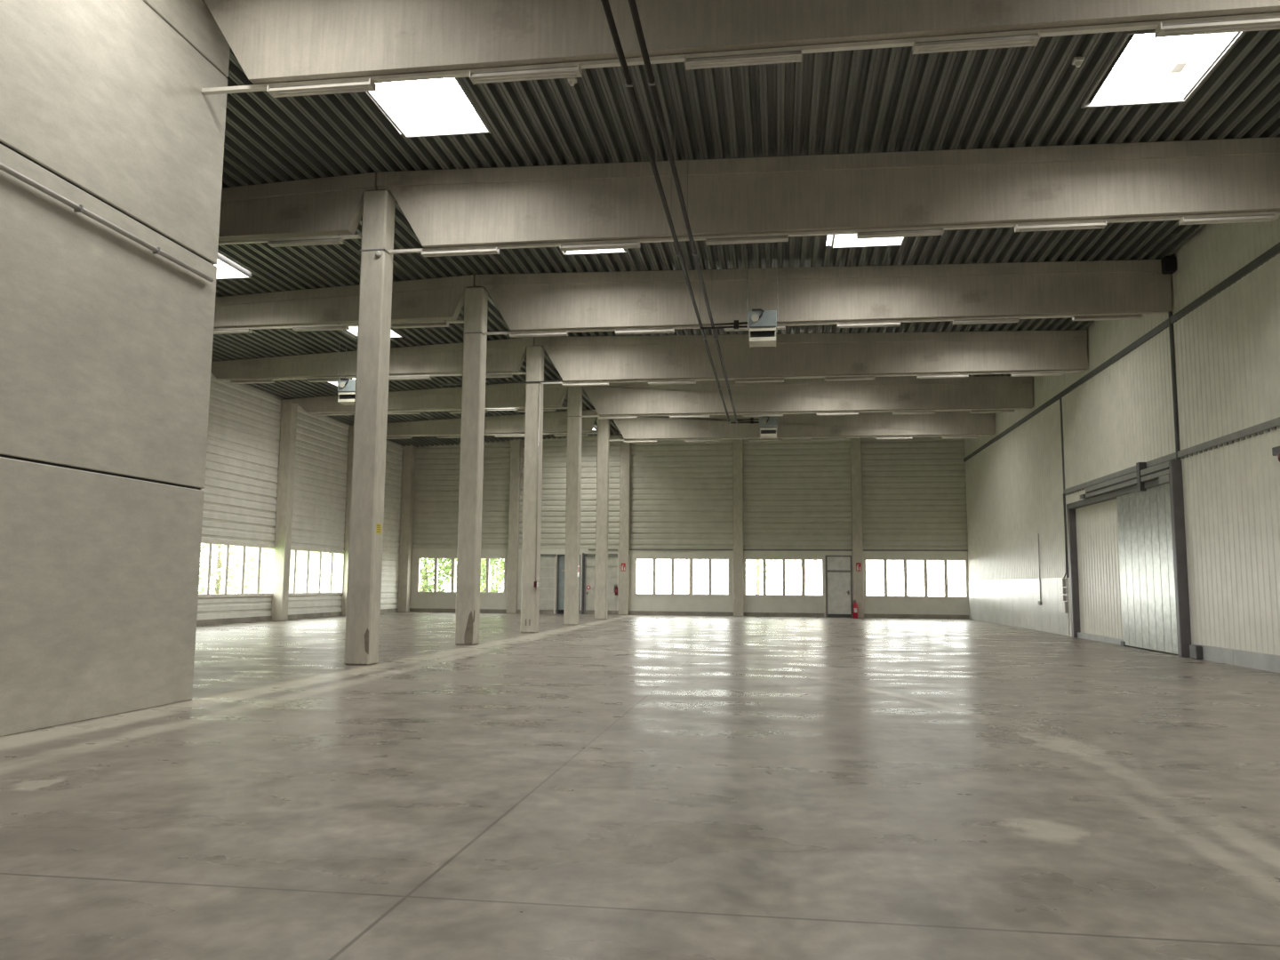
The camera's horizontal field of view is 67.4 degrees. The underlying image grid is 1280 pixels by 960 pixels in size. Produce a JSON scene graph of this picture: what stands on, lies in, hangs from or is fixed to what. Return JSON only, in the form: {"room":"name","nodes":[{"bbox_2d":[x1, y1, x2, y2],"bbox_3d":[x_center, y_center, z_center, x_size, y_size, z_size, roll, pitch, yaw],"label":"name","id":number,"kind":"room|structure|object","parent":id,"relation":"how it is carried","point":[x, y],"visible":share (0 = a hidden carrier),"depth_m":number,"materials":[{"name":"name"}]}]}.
{"room":"empty warehouse","nodes":[
{"label":"empty warehouse","id":0,"kind":"room"},
{"bbox_2d":[0,0,230,736],"bbox_3d":[-7.286,-2.759,3.142,0.486,9.050,19.520,0,-6,8],"label":"wall partition","id":1,"kind":"structure","parent":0,"point":[106,340],"depth_m":10.63,"materials":[{"name":"concrete"}]},
{"bbox_2d":[0,162,213,281],"bbox_3d":[-7.002,-3.675,3.156,0.086,0.070,19.230,0,-6,8],"label":"conduit","id":2,"kind":"object","parent":1,"relation":"attached to","point":[76,208],"visible":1,"depth_m":10.47,"materials":[{"name":"metal"}]},
{"bbox_2d":[201,0,1279,84],"bbox_3d":[2.320,-5.936,11.483,16.660,1.525,0.400,0,-6,8],"label":"roof beam","id":3,"kind":"structure","parent":1,"relation":"on","point":[272,41],"depth_m":11.74,"materials":[{"name":"concrete"}]},
{"bbox_2d":[201,12,1279,97],"bbox_3d":[2.394,-5.106,11.381,16.377,0.166,0.176,0,-6,8],"label":"light trunking","id":4,"kind":"object","parent":3,"relation":"attached to","point":[1148,25],"depth_m":11.47,"materials":[{"name":"paint"}]},
{"bbox_2d":[196,372,402,620],"bbox_3d":[-16.525,-1.244,22.968,0.200,10.200,56.650,0,-6,8],"label":"wall","id":5,"kind":"structure","parent":0,"point":[240,496],"depth_m":37.39,"materials":[{"name":"metal"}]},
{"bbox_2d":[198,539,275,597],"bbox_3d":[-14.747,3.244,34.809,0.180,1.960,5.498,0,-6,8],"label":"window","id":6,"kind":"structure","parent":5,"relation":"in","point":[209,543],"depth_m":35.19,"materials":[{"name":"paint"}]},
{"bbox_2d":[271,399,297,621],"bbox_3d":[-14.040,1.151,37.884,0.460,8.720,0.460,0,-6,8],"label":"column","id":7,"kind":"object","parent":5,"relation":"attached to","point":[287,446],"visible":0.9,"depth_m":37.71,"materials":[{"name":"concrete"}]},
{"bbox_2d":[196,608,398,625],"bbox_3d":[-16.483,3.729,22.397,0.090,0.190,56.220,0,-6,8],"label":"baseboard","id":8,"kind":"structure","parent":5,"relation":"attached to","point":[202,622],"depth_m":36.59,"materials":[{"name":"concrete"}]},
{"bbox_2d":[288,546,344,595],"bbox_3d":[-13.898,3.896,40.710,0.180,1.960,5.578,0,-6,8],"label":"window","id":9,"kind":"structure","parent":5,"relation":"in","point":[294,549],"depth_m":41.15,"materials":[{"name":"paint"}]},
{"bbox_2d":[341,424,353,615],"bbox_3d":[-13.175,1.815,43.894,0.460,8.720,0.460,0,-6,8],"label":"wall pier","id":10,"kind":"object","parent":5,"relation":"attached to","point":[351,427],"visible":0.36,"depth_m":43.69,"materials":[{"name":"concrete"}]},
{"bbox_2d":[0,611,1279,959],"bbox_3d":[-2.320,3.842,20.363,28.985,0.250,56.650,0,-6,8],"label":"floor","id":11,"kind":"structure","parent":0,"point":[617,787],"depth_m":6.71,"materials":[{"name":"concrete"}]},
{"bbox_2d":[344,189,395,664],"bbox_3d":[-5.117,-1.093,18.220,0.510,9.050,0.472,0,-6,8],"label":"concrete column","id":12,"kind":"structure","parent":11,"relation":"on","point":[363,613],"depth_m":18.02,"materials":[{"name":"grey concrete"}]},
{"bbox_2d":[218,172,377,240],"bbox_3d":[-10.955,-5.304,19.531,11.821,1.173,0.400,0,-6,8],"label":"roof beam","id":13,"kind":"structure","parent":12,"relation":"on","point":[329,205],"depth_m":18.78,"materials":[{"name":"concrete"}]},
{"bbox_2d":[218,234,361,247],"bbox_3d":[-10.510,-4.671,19.397,10.470,0.166,0.176,0,-6,8],"label":"strip light","id":14,"kind":"object","parent":13,"relation":"attached to","point":[326,241],"depth_m":18.81,"materials":[{"name":"paint"}]},
{"bbox_2d":[376,523,381,534],"bbox_3d":[-4.891,0.913,17.961,0.006,0.190,0.240,0,-6,8],"label":"sticker","id":15,"kind":"object","parent":12,"relation":"attached to","point":[378,525],"visible":1,"depth_m":17.96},
{"bbox_2d":[455,286,487,645],"bbox_3d":[-4.253,-0.428,24.230,0.510,9.050,0.472,0,-6,8],"label":"concrete column","id":16,"kind":"structure","parent":11,"relation":"on","point":[474,367],"depth_m":24.03,"materials":[{"name":"grey concrete"}]},
{"bbox_2d":[213,274,475,327],"bbox_3d":[-10.090,-4.622,25.539,11.821,1.137,0.400,0,-6,8],"label":"roof beam","id":17,"kind":"structure","parent":16,"relation":"on","point":[442,299],"depth_m":25.07,"materials":[{"name":"concrete"}]},
{"bbox_2d":[213,320,463,334],"bbox_3d":[-9.645,-4.007,25.407,10.470,0.166,0.176,0,-6,8],"label":"light trunking","id":18,"kind":"object","parent":17,"relation":"attached to","point":[444,321],"depth_m":25.16,"materials":[{"name":"paint"}]},
{"bbox_2d":[520,345,543,632],"bbox_3d":[-3.388,0.236,30.244,0.486,9.050,0.463,0,-6,8],"label":"concrete column","id":19,"kind":"structure","parent":11,"relation":"on","point":[530,595],"depth_m":30.04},
{"bbox_2d":[210,336,535,381],"bbox_3d":[-9.226,-3.939,31.547,11.821,1.100,0.400,0,-6,8],"label":"roof beam","id":20,"kind":"structure","parent":19,"relation":"on","point":[502,356],"depth_m":31.19,"materials":[{"name":"concrete"}]},
{"bbox_2d":[230,379,274,383],"bbox_3d":[-12.934,-3.276,32.007,1.496,0.093,0.176,0,-6,8],"label":"strip light","id":21,"kind":"object","parent":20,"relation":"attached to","point":[265,380],"visible":1,"depth_m":31.95,"materials":[{"name":"paint"}]},
{"bbox_2d":[223,371,526,382],"bbox_3d":[-8.781,-3.343,31.416,10.470,0.166,0.176,0,-6,8],"label":"light trunking","id":22,"kind":"object","parent":20,"relation":"attached to","point":[509,372],"depth_m":31.24,"materials":[{"name":"paint"}]},
{"bbox_2d":[442,380,559,385],"bbox_3d":[-4.425,-3.084,30.497,3.850,0.074,0.044,0,-6,8],"label":"light trunking","id":23,"kind":"object","parent":19,"relation":"attached to","point":[548,380],"visible":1,"depth_m":30.41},
{"bbox_2d":[533,383,539,587],"bbox_3d":[-3.196,0.130,29.945,0.100,6.400,0.100,0,-6,8],"label":"conduit","id":24,"kind":"object","parent":19,"relation":"attached to","point":[535,584],"visible":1,"depth_m":29.91,"materials":[{"name":"grey plastic"}]},
{"bbox_2d":[563,385,582,624],"bbox_3d":[-2.524,0.900,36.249,0.510,9.050,0.472,0,-6,8],"label":"concrete column","id":25,"kind":"structure","parent":11,"relation":"on","point":[574,399],"depth_m":36.04,"materials":[{"name":"grey concrete"}]},
{"bbox_2d":[292,379,567,413],"bbox_3d":[-8.362,-3.257,37.555,11.821,1.064,0.400,0,-6,8],"label":"roof beam","id":26,"kind":"structure","parent":25,"relation":"on","point":[510,395],"depth_m":37.28,"materials":[{"name":"concrete"}]},
{"bbox_2d":[316,412,354,415],"bbox_3d":[-12.069,-2.611,38.017,1.496,0.093,0.176,0,-6,8],"label":"strip light","id":27,"kind":"object","parent":26,"relation":"attached to","point":[333,413],"visible":1,"depth_m":37.96,"materials":[{"name":"paint"}]},
{"bbox_2d":[310,407,567,414],"bbox_3d":[-7.916,-2.679,37.426,10.470,0.166,0.176,0,-6,8],"label":"light trunking","id":28,"kind":"object","parent":26,"relation":"attached to","point":[552,407],"depth_m":37.40,"materials":[{"name":"paint"}]},
{"bbox_2d":[594,414,609,619],"bbox_3d":[-1.659,1.565,42.265,0.486,9.050,0.460,0,-6,8],"label":"concrete column","id":29,"kind":"structure","parent":11,"relation":"on","point":[602,524],"depth_m":42.05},
{"bbox_2d":[386,409,598,435],"bbox_3d":[-7.497,-2.575,43.562,11.821,1.027,0.400,0,-6,8],"label":"roof beam","id":30,"kind":"structure","parent":29,"relation":"on","point":[553,422],"depth_m":43.24,"materials":[{"name":"concrete"}]},
{"bbox_2d":[386,436,412,439],"bbox_3d":[-11.205,-1.947,44.027,1.496,0.093,0.176,0,-6,8],"label":"strip light","id":31,"kind":"object","parent":30,"relation":"attached to","point":[388,437],"visible":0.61,"depth_m":43.97,"materials":[{"name":"paint"}]},
{"bbox_2d":[386,432,597,438],"bbox_3d":[-7.052,-2.014,43.436,10.470,0.166,0.176,0,-6,8],"label":"light trunking","id":32,"kind":"object","parent":30,"relation":"attached to","point":[585,432],"depth_m":43.28,"materials":[{"name":"paint"}]},
{"bbox_2d":[851,600,857,617],"bbox_3d":[10.397,6.239,46.443,0.298,0.860,0.242,0,-6,8],"label":"fire extinguisher","id":33,"kind":"object","parent":11,"relation":"on","point":[854,607],"visible":0.96,"depth_m":46.35,"materials":[{"name":"red metal"}]},
{"bbox_2d":[1189,644,1202,659],"bbox_3d":[12.045,3.727,20.773,0.139,0.300,0.340,0,-6,8],"label":"guard","id":34,"kind":"object","parent":11,"relation":"on","point":[1196,651],"visible":1,"depth_m":20.63,"materials":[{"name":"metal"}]},
{"bbox_2d":[409,432,968,615],"bbox_3d":[1.717,1.717,48.702,28.985,10.200,0.200,0,-6,8],"label":"wall","id":35,"kind":"structure","parent":0,"point":[797,492],"depth_m":48.18,"materials":[{"name":"metal"}]},
{"bbox_2d":[397,444,415,612],"bbox_3d":[-12.238,2.490,50.268,0.499,8.780,0.499,0,-6,8],"label":"wall pier","id":36,"kind":"object","parent":35,"relation":"attached to","point":[404,598],"visible":0.88,"depth_m":50.06,"materials":[{"name":"concrete"}]},
{"bbox_2d":[416,555,506,594],"bbox_3d":[-9.272,4.934,49.867,4.770,1.960,0.160,0,-6,8],"label":"window","id":37,"kind":"structure","parent":35,"relation":"in","point":[436,557],"depth_m":49.91,"materials":[{"name":"paint"}]},
{"bbox_2d":[506,439,520,613],"bbox_3d":[-6.528,2.351,49.589,0.500,9.000,0.249,0,-6,8],"label":"wall pier","id":38,"kind":"object","parent":35,"relation":"attached to","point":[515,444],"visible":0.96,"depth_m":49.47,"materials":[{"name":"concrete"}]},
{"bbox_2d":[539,553,556,614],"bbox_3d":[-4.843,5.314,49.104,1.070,3.030,0.076,0,-6,8],"label":"door","id":39,"kind":"structure","parent":35,"relation":"in","point":[547,562],"depth_m":49.09,"materials":[{"name":"white paint"}]},
{"bbox_2d":[556,554,580,614],"bbox_3d":[-3.642,5.324,49.059,1.220,3.020,0.230,0,-6,8],"label":"door","id":40,"kind":"structure","parent":35,"relation":"in","point":[560,572],"depth_m":49.07,"materials":[{"name":"metal"}]},
{"bbox_2d":[581,548,617,614],"bbox_3d":[-2.041,5.165,48.821,1.820,3.310,0.280,0,-6,8],"label":"door","id":41,"kind":"structure","parent":35,"relation":"in","point":[588,560],"depth_m":48.77,"materials":[{"name":"metal"}]},
{"bbox_2d":[618,437,630,615],"bbox_3d":[-0.787,2.308,48.768,0.500,9.000,0.249,0,-6,8],"label":"wall pier","id":42,"kind":"object","parent":35,"relation":"attached to","point":[625,447],"visible":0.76,"depth_m":48.63,"materials":[{"name":"concrete"}]},
{"bbox_2d":[634,556,729,596],"bbox_3d":[2.117,4.849,48.238,4.820,1.960,0.160,0,-6,8],"label":"window","id":43,"kind":"structure","parent":35,"relation":"in","point":[653,558],"depth_m":48.18,"materials":[{"name":"paint"}]},
{"bbox_2d":[409,608,968,618],"bbox_3d":[1.662,6.681,48.055,28.585,0.190,0.050,0,-6,8],"label":"baseboard","id":44,"kind":"structure","parent":35,"relation":"attached to","point":[414,610],"depth_m":47.65,"materials":[{"name":"concrete"}]},
{"bbox_2d":[732,439,743,615],"bbox_3d":[4.905,2.265,47.954,0.500,9.000,0.249,0,-6,8],"label":"wall pier","id":45,"kind":"object","parent":35,"relation":"attached to","point":[737,444],"visible":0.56,"depth_m":47.83,"materials":[{"name":"concrete"}]},
{"bbox_2d":[744,557,823,597],"bbox_3d":[7.130,4.811,47.521,3.910,1.960,0.160,0,-6,8],"label":"window","id":46,"kind":"structure","parent":35,"relation":"in","point":[764,559],"depth_m":47.45,"materials":[{"name":"paint"}]},
{"bbox_2d":[629,548,967,551],"bbox_3d":[7.650,3.468,47.533,16.535,0.080,0.060,0,-6,8],"label":"trim","id":47,"kind":"structure","parent":35,"relation":"attached to","point":[629,548],"depth_m":47.41,"materials":[{"name":"grey metal"}]},
{"bbox_2d":[824,552,852,617],"bbox_3d":[9.729,5.132,47.135,1.360,3.200,0.274,0,-6,8],"label":"door","id":48,"kind":"structure","parent":35,"relation":"in","point":[838,575],"depth_m":47.06,"materials":[{"name":"grey metal"}]},
{"bbox_2d":[850,437,863,617],"bbox_3d":[10.666,2.221,47.130,0.500,9.000,0.249,0,-6,8],"label":"wall pier","id":49,"kind":"object","parent":35,"relation":"attached to","point":[857,540],"visible":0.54,"depth_m":47.03,"materials":[{"name":"concrete"}]},
{"bbox_2d":[856,562,861,571],"bbox_3d":[10.661,4.245,46.772,0.230,0.400,0.015,0,-6,8],"label":"sign","id":50,"kind":"object","parent":49,"relation":"attached to","point":[858,564],"visible":1,"depth_m":46.77,"materials":[{"name":"red plastic"}]},
{"bbox_2d":[864,557,968,599],"bbox_3d":[13.396,4.764,46.625,4.870,1.960,0.160,0,-6,8],"label":"window","id":51,"kind":"structure","parent":35,"relation":"in","point":[946,589],"depth_m":46.57,"materials":[{"name":"paint"}]},
{"bbox_2d":[211,29,1279,447],"bbox_3d":[-2.076,-5.404,21.349,29.425,1.068,56.650,0,-6,8],"label":"ceiling","id":52,"kind":"structure","parent":0,"point":[892,99],"depth_m":16.87,"materials":[{"name":"metal"}]},
{"bbox_2d":[213,252,252,279],"bbox_3d":[-10.592,-5.634,23.006,1.580,0.988,2.110,0,-6,8],"label":"skylight","id":53,"kind":"object","parent":52,"relation":"attached to","point":[227,268],"visible":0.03,"depth_m":23.91,"materials":[{"name":"white"}]},
{"bbox_2d":[337,343,355,405],"bbox_3d":[-9.166,-3.400,30.531,0.722,1.969,0.652,0,-6,8],"label":"heater","id":54,"kind":"object","parent":52,"relation":"hanging from","point":[346,387],"visible":0.66,"depth_m":30.21,"materials":[{"name":"metal"}]},
{"bbox_2d":[337,394,354,405],"bbox_3d":[-9.168,-2.588,30.468,0.620,0.340,0.560,0,-6,8],"label":"outlet","id":55,"kind":"object","parent":54,"relation":"attached to","point":[344,399],"depth_m":30.22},
{"bbox_2d":[340,326,403,338],"bbox_3d":[-8.242,-4.998,28.806,1.580,0.954,2.110,0,-6,8],"label":"skylight","id":56,"kind":"object","parent":52,"relation":"attached to","point":[394,332],"visible":0.05,"depth_m":29.66,"materials":[{"name":"white"}]},
{"bbox_2d":[367,77,491,137],"bbox_3d":[-3.526,-6.513,15.879,1.580,0.676,2.110,0,-6,8],"label":"skylight","id":57,"kind":"object","parent":52,"relation":"attached to","point":[443,107],"visible":0.41,"depth_m":16.62,"materials":[{"name":"white"}]},
{"bbox_2d":[567,77,577,86],"bbox_3d":[-1.058,-6.217,14.966,0.140,0.120,0.140,0,-6,8],"label":"smoke detector","id":58,"kind":"object","parent":52,"relation":"attached to","point":[572,81],"visible":0.89,"depth_m":14.93,"materials":[{"name":"white plastic"}]},
{"bbox_2d":[558,246,629,255],"bbox_3d":[-1.187,-5.830,21.675,1.580,0.737,2.110,0,-6,8],"label":"skylight","id":59,"kind":"object","parent":52,"relation":"attached to","point":[608,251],"visible":0.06,"depth_m":22.64,"materials":[{"name":"white"}]},
{"bbox_2d":[600,0,759,423],"bbox_3d":[0.812,-5.334,14.650,1.140,1.882,43.900,0,-6,8],"label":"pipe","id":60,"kind":"object","parent":52,"relation":"hanging from","point":[628,81],"visible":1,"depth_m":14.38,"materials":[{"name":"metal"}]},
{"bbox_2d":[628,0,759,423],"bbox_3d":[0.952,-5.378,14.635,0.860,1.788,43.900,0,-6,8],"label":"pipe","id":61,"kind":"object","parent":52,"relation":"hanging from","point":[652,80],"visible":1,"depth_m":14.36,"materials":[{"name":"metal"}]},
{"bbox_2d":[724,327,748,331],"bbox_3d":[2.365,-3.740,23.539,0.576,0.093,0.286,0,-6,8],"label":"strip light","id":62,"kind":"object","parent":52,"relation":"attached to","point":[725,329],"depth_m":23.60,"materials":[{"name":"paint"}]},
{"bbox_2d":[746,248,777,347],"bbox_3d":[2.857,-4.252,22.391,0.722,2.206,0.652,0,-6,8],"label":"heater","id":63,"kind":"object","parent":52,"relation":"hanging from","point":[762,324],"visible":1,"depth_m":22.06,"materials":[{"name":"metal"}]},
{"bbox_2d":[748,328,775,347],"bbox_3d":[2.853,-3.321,22.316,0.620,0.340,0.560,0,-6,8],"label":"outlet","id":64,"kind":"object","parent":63,"relation":"attached to","point":[757,337],"depth_m":22.06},
{"bbox_2d":[759,416,776,439],"bbox_3d":[4.867,-2.665,36.359,0.722,2.120,0.652,0,-6,8],"label":"heater","id":65,"kind":"object","parent":52,"relation":"hanging from","point":[768,426],"visible":0.75,"depth_m":36.02,"materials":[{"name":"metal"}]},
{"bbox_2d":[760,430,776,439],"bbox_3d":[4.863,-1.778,36.288,0.620,0.340,0.560,0,-6,8],"label":"outlet","id":66,"kind":"object","parent":65,"relation":"attached to","point":[764,434],"depth_m":36.02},
{"bbox_2d":[613,410,995,439],"bbox_3d":[6.642,-2.525,41.523,16.660,1.342,0.400,0,-6,8],"label":"roof beam","id":67,"kind":"structure","parent":52,"relation":"attached to","point":[949,422],"depth_m":41.20,"materials":[{"name":"concrete"}]},
{"bbox_2d":[608,434,992,441],"bbox_3d":[6.716,-1.785,41.430,16.377,0.166,0.176,0,-6,8],"label":"light trunking","id":68,"kind":"object","parent":67,"relation":"attached to","point":[948,435],"depth_m":41.18,"materials":[{"name":"paint"}]},
{"bbox_2d":[623,440,657,442],"bbox_3d":[0.018,-1.699,42.385,1.496,0.093,0.176,0,-6,8],"label":"strip light","id":69,"kind":"object","parent":68,"relation":"attached to","point":[640,441],"visible":1,"depth_m":42.32,"materials":[{"name":"paint"}]},
{"bbox_2d":[580,376,1033,415],"bbox_3d":[5.777,-3.207,35.515,16.660,1.378,0.400,0,-6,8],"label":"roof beam","id":70,"kind":"structure","parent":52,"relation":"attached to","point":[987,392],"depth_m":35.26,"materials":[{"name":"concrete"}]},
{"bbox_2d":[580,408,1031,419],"bbox_3d":[5.852,-2.450,35.420,16.377,0.166,0.176,0,-6,8],"label":"light trunking","id":71,"kind":"object","parent":70,"relation":"attached to","point":[1000,408],"depth_m":35.29,"materials":[{"name":"paint"}]},
{"bbox_2d":[534,329,1087,381],"bbox_3d":[4.913,-3.889,29.507,16.660,1.415,0.400,0,-6,8],"label":"roof beam","id":72,"kind":"structure","parent":52,"relation":"attached to","point":[594,358],"depth_m":29.27,"materials":[{"name":"concrete"}]},
{"bbox_2d":[542,369,1084,386],"bbox_3d":[4.987,-3.114,29.411,16.377,0.166,0.176,0,-6,8],"label":"light trunking","id":73,"kind":"object","parent":72,"relation":"attached to","point":[1060,371],"depth_m":29.25,"materials":[{"name":"paint"}]},
{"bbox_2d":[474,256,1176,331],"bbox_3d":[4.048,-4.585,23.374,16.695,1.452,0.650,0,-6,8],"label":"roof beam","id":74,"kind":"structure","parent":52,"relation":"attached to","point":[546,301],"depth_m":23.23,"materials":[{"name":"concrete"}]},
{"bbox_2d":[484,311,1167,337],"bbox_3d":[4.123,-3.778,23.401,16.377,0.166,0.176,0,-6,8],"label":"light trunking","id":75,"kind":"object","parent":74,"relation":"attached to","point":[1135,313],"depth_m":23.14,"materials":[{"name":"paint"}]},
{"bbox_2d":[376,136,1279,247],"bbox_3d":[3.184,-5.254,17.491,16.660,1.488,0.400,0,-6,8],"label":"roof beam","id":76,"kind":"structure","parent":52,"relation":"attached to","point":[614,201],"depth_m":17.26,"materials":[{"name":"concrete"}]},
{"bbox_2d":[388,210,1279,256],"bbox_3d":[3.258,-4.442,17.391,16.377,0.166,0.176,0,-6,8],"label":"light trunking","id":77,"kind":"object","parent":76,"relation":"attached to","point":[1179,217],"depth_m":17.23,"materials":[{"name":"paint"}]},
{"bbox_2d":[831,233,905,247],"bbox_3d":[5.000,-5.825,20.785,1.580,0.840,2.110,0,-6,8],"label":"skylight","id":78,"kind":"object","parent":52,"relation":"attached to","point":[849,240],"visible":0.06,"depth_m":21.76,"materials":[{"name":"white"}]},
{"bbox_2d":[1072,56,1084,67],"bbox_3d":[6.433,-6.127,14.082,0.140,0.120,0.140,0,-6,8],"label":"smoke detector","id":79,"kind":"object","parent":52,"relation":"attached to","point":[1076,61],"visible":1,"depth_m":14.04,"materials":[{"name":"white plastic"}]},
{"bbox_2d":[1080,29,1246,108],"bbox_3d":[7.699,-6.505,14.264,1.580,0.863,2.110,0,-6,8],"label":"skylight","id":80,"kind":"object","parent":52,"relation":"attached to","point":[1150,69],"visible":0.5,"depth_m":14.99,"materials":[{"name":"white"}]},
{"bbox_2d":[964,216,1279,655],"bbox_3d":[11.969,-1.409,18.887,0.200,10.300,56.650,0,-6,8],"label":"wall","id":81,"kind":"structure","parent":0,"point":[1227,349],"depth_m":21.22,"materials":[{"name":"metal"}]},
{"bbox_2d":[968,577,1069,635],"bbox_3d":[14.674,4.875,38.206,0.028,1.810,15.998,0,-6,8],"label":"guard","id":82,"kind":"object","parent":81,"relation":"attached to","point":[1014,603],"visible":0.99,"depth_m":36.05,"materials":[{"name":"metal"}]},
{"bbox_2d":[1038,534,1041,605],"bbox_3d":[13.953,3.120,33.575,0.062,2.480,0.300,0,-6,8],"label":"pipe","id":83,"kind":"object","parent":81,"relation":"attached to","point":[1039,602],"visible":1,"depth_m":33.48,"materials":[{"name":"grey plastic"}]},
{"bbox_2d":[1059,493,1067,613],"bbox_3d":[13.510,2.345,30.655,0.102,3.780,0.580,0,-6,8],"label":"box","id":84,"kind":"object","parent":81,"relation":"attached to","point":[1062,581],"visible":1,"depth_m":30.50,"materials":[{"name":"metal"}]},
{"bbox_2d":[1059,397,1068,577],"bbox_3d":[13.542,0.212,30.612,0.050,5.790,0.080,0,-6,8],"label":"trim","id":85,"kind":"structure","parent":81,"relation":"attached to","point":[1060,403],"depth_m":30.61,"materials":[{"name":"metal"}]},
{"bbox_2d":[963,241,1279,462],"bbox_3d":[11.872,-4.023,19.190,0.060,0.160,56.250,0,-6,8],"label":"trim","id":86,"kind":"structure","parent":81,"relation":"attached to","point":[1265,257],"depth_m":23.09,"materials":[{"name":"metal"}]},
{"bbox_2d":[1066,459,1191,656],"bbox_3d":[12.818,2.098,25.695,0.380,4.620,8.450,0,-6,8],"label":"door","id":87,"kind":"structure","parent":81,"relation":"in","point":[1129,582],"depth_m":24.51,"materials":[{"name":"metal"}]},
{"bbox_2d":[1064,416,1279,495],"bbox_3d":[10.693,-1.773,10.828,0.060,0.190,39.950,0,-6,8],"label":"trim","id":88,"kind":"structure","parent":81,"relation":"attached to","point":[1272,424],"depth_m":20.72,"materials":[{"name":"grey metal"}]},
{"bbox_2d":[1168,311,1180,459],"bbox_3d":[12.284,-2.118,22.046,0.080,3.600,0.080,0,-6,8],"label":"trim","id":89,"kind":"structure","parent":81,"relation":"attached to","point":[1170,314],"depth_m":22.02,"materials":[{"name":"metal"}]},
{"bbox_2d":[1192,643,1279,672],"bbox_3d":[10.014,2.081,5.916,0.070,0.310,30.930,0,-6,8],"label":"baseboard","id":90,"kind":"structure","parent":81,"relation":"attached to","point":[1252,660],"depth_m":18.85,"materials":[{"name":"concrete"}]},
{"bbox_2d":[1272,445,1279,462],"bbox_3d":[11.534,-0.456,17.152,0.185,0.320,0.520,0,-6,8],"label":"beacon","id":91,"kind":"object","parent":81,"relation":"attached to","point":[1276,451],"visible":1,"depth_m":17.26,"materials":[{"name":"plastic"}]},
{"label":"outside","id":92,"kind":"structure","parent":0,"visible":0},
{"bbox_3d":[-53.004,3.112,16.656,70.300,0.180,78.450,0,-6,8],"label":"lawn","id":93,"kind":"structure","parent":92,"visible":0},
{"bbox_2d":[198,544,269,593],"bbox_3d":[-22.477,3.751,51.056,6.510,6.535,6.632,0,-6,8],"label":"tree","id":94,"kind":"object","parent":93,"relation":"on","point":[217,573],"visible":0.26,"depth_m":50.80,"materials":[{"name":"green plant"}]},
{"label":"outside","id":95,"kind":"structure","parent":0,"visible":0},
{"bbox_3d":[11.907,10.857,82.687,180.000,0.180,71.550,0,-6,8],"label":"yard","id":96,"kind":"structure","parent":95,"visible":0},
{"bbox_2d":[201,544,313,593],"bbox_3d":[-23.001,4.494,57.854,6.564,6.527,6.590,0,-6,8],"label":"tree","id":97,"kind":"object","parent":96,"relation":"on","point":[300,561],"visible":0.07,"depth_m":57.48,"materials":[{"name":"green plant"}]},
{"bbox_2d":[237,545,335,592],"bbox_3d":[-24.016,5.230,64.829,6.469,6.562,6.492,-2,-7,20],"label":"tree","id":98,"kind":"object","parent":96,"relation":"on","point":[311,569],"visible":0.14,"depth_m":64.68,"materials":[{"name":"green plant"}]},
{"bbox_2d":[255,548,338,592],"bbox_3d":[-25.974,6.061,72.196,6.604,6.481,6.567,0,-6,8],"label":"tree","id":99,"kind":"object","parent":96,"relation":"on","point":[334,563],"visible":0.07,"depth_m":72.20,"materials":[{"name":"green plant"}]},
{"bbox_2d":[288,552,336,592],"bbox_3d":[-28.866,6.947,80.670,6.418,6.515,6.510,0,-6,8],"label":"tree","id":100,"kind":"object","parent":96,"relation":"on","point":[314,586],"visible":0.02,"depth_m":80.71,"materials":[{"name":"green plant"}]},
{"bbox_2d":[419,558,451,591],"bbox_3d":[-12.672,4.582,56.159,3.600,6.150,3.585,0,-6,8],"label":"tree","id":101,"kind":"object","parent":96,"relation":"on","point":[425,587],"visible":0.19,"depth_m":55.73,"materials":[{"name":"green plant"}]},
{"bbox_2d":[447,558,503,591],"bbox_3d":[-10.348,4.821,60.409,4.130,6.635,4.069,0,-6,8],"label":"tree","id":102,"kind":"object","parent":96,"relation":"on","point":[450,572],"visible":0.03,"depth_m":59.86,"materials":[{"name":"green plant"}]},
{"bbox_2d":[455,558,503,591],"bbox_3d":[-8.995,4.376,56.048,3.655,6.594,3.616,0,-6,8],"label":"tree","id":103,"kind":"object","parent":96,"relation":"on","point":[500,567],"visible":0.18,"depth_m":55.54,"materials":[{"name":"green plant"}]},
{"bbox_2d":[674,559,702,593],"bbox_3d":[3.483,4.799,66.092,3.865,8.134,4.012,0,-6,8],"label":"tree","id":104,"kind":"object","parent":96,"relation":"on","point":[695,561],"visible":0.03,"depth_m":65.71,"materials":[{"name":"green plant"}]},
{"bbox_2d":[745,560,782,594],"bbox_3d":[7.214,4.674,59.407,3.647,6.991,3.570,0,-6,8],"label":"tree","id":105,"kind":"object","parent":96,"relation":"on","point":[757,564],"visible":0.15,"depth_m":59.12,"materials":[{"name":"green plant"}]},
{"bbox_2d":[785,560,821,581],"bbox_3d":[10.641,4.522,63.042,4.819,8.137,4.712,2,-6,-14],"label":"tree","id":106,"kind":"object","parent":96,"relation":"on","point":[795,561],"visible":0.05,"depth_m":62.82,"materials":[{"name":"green plant"}]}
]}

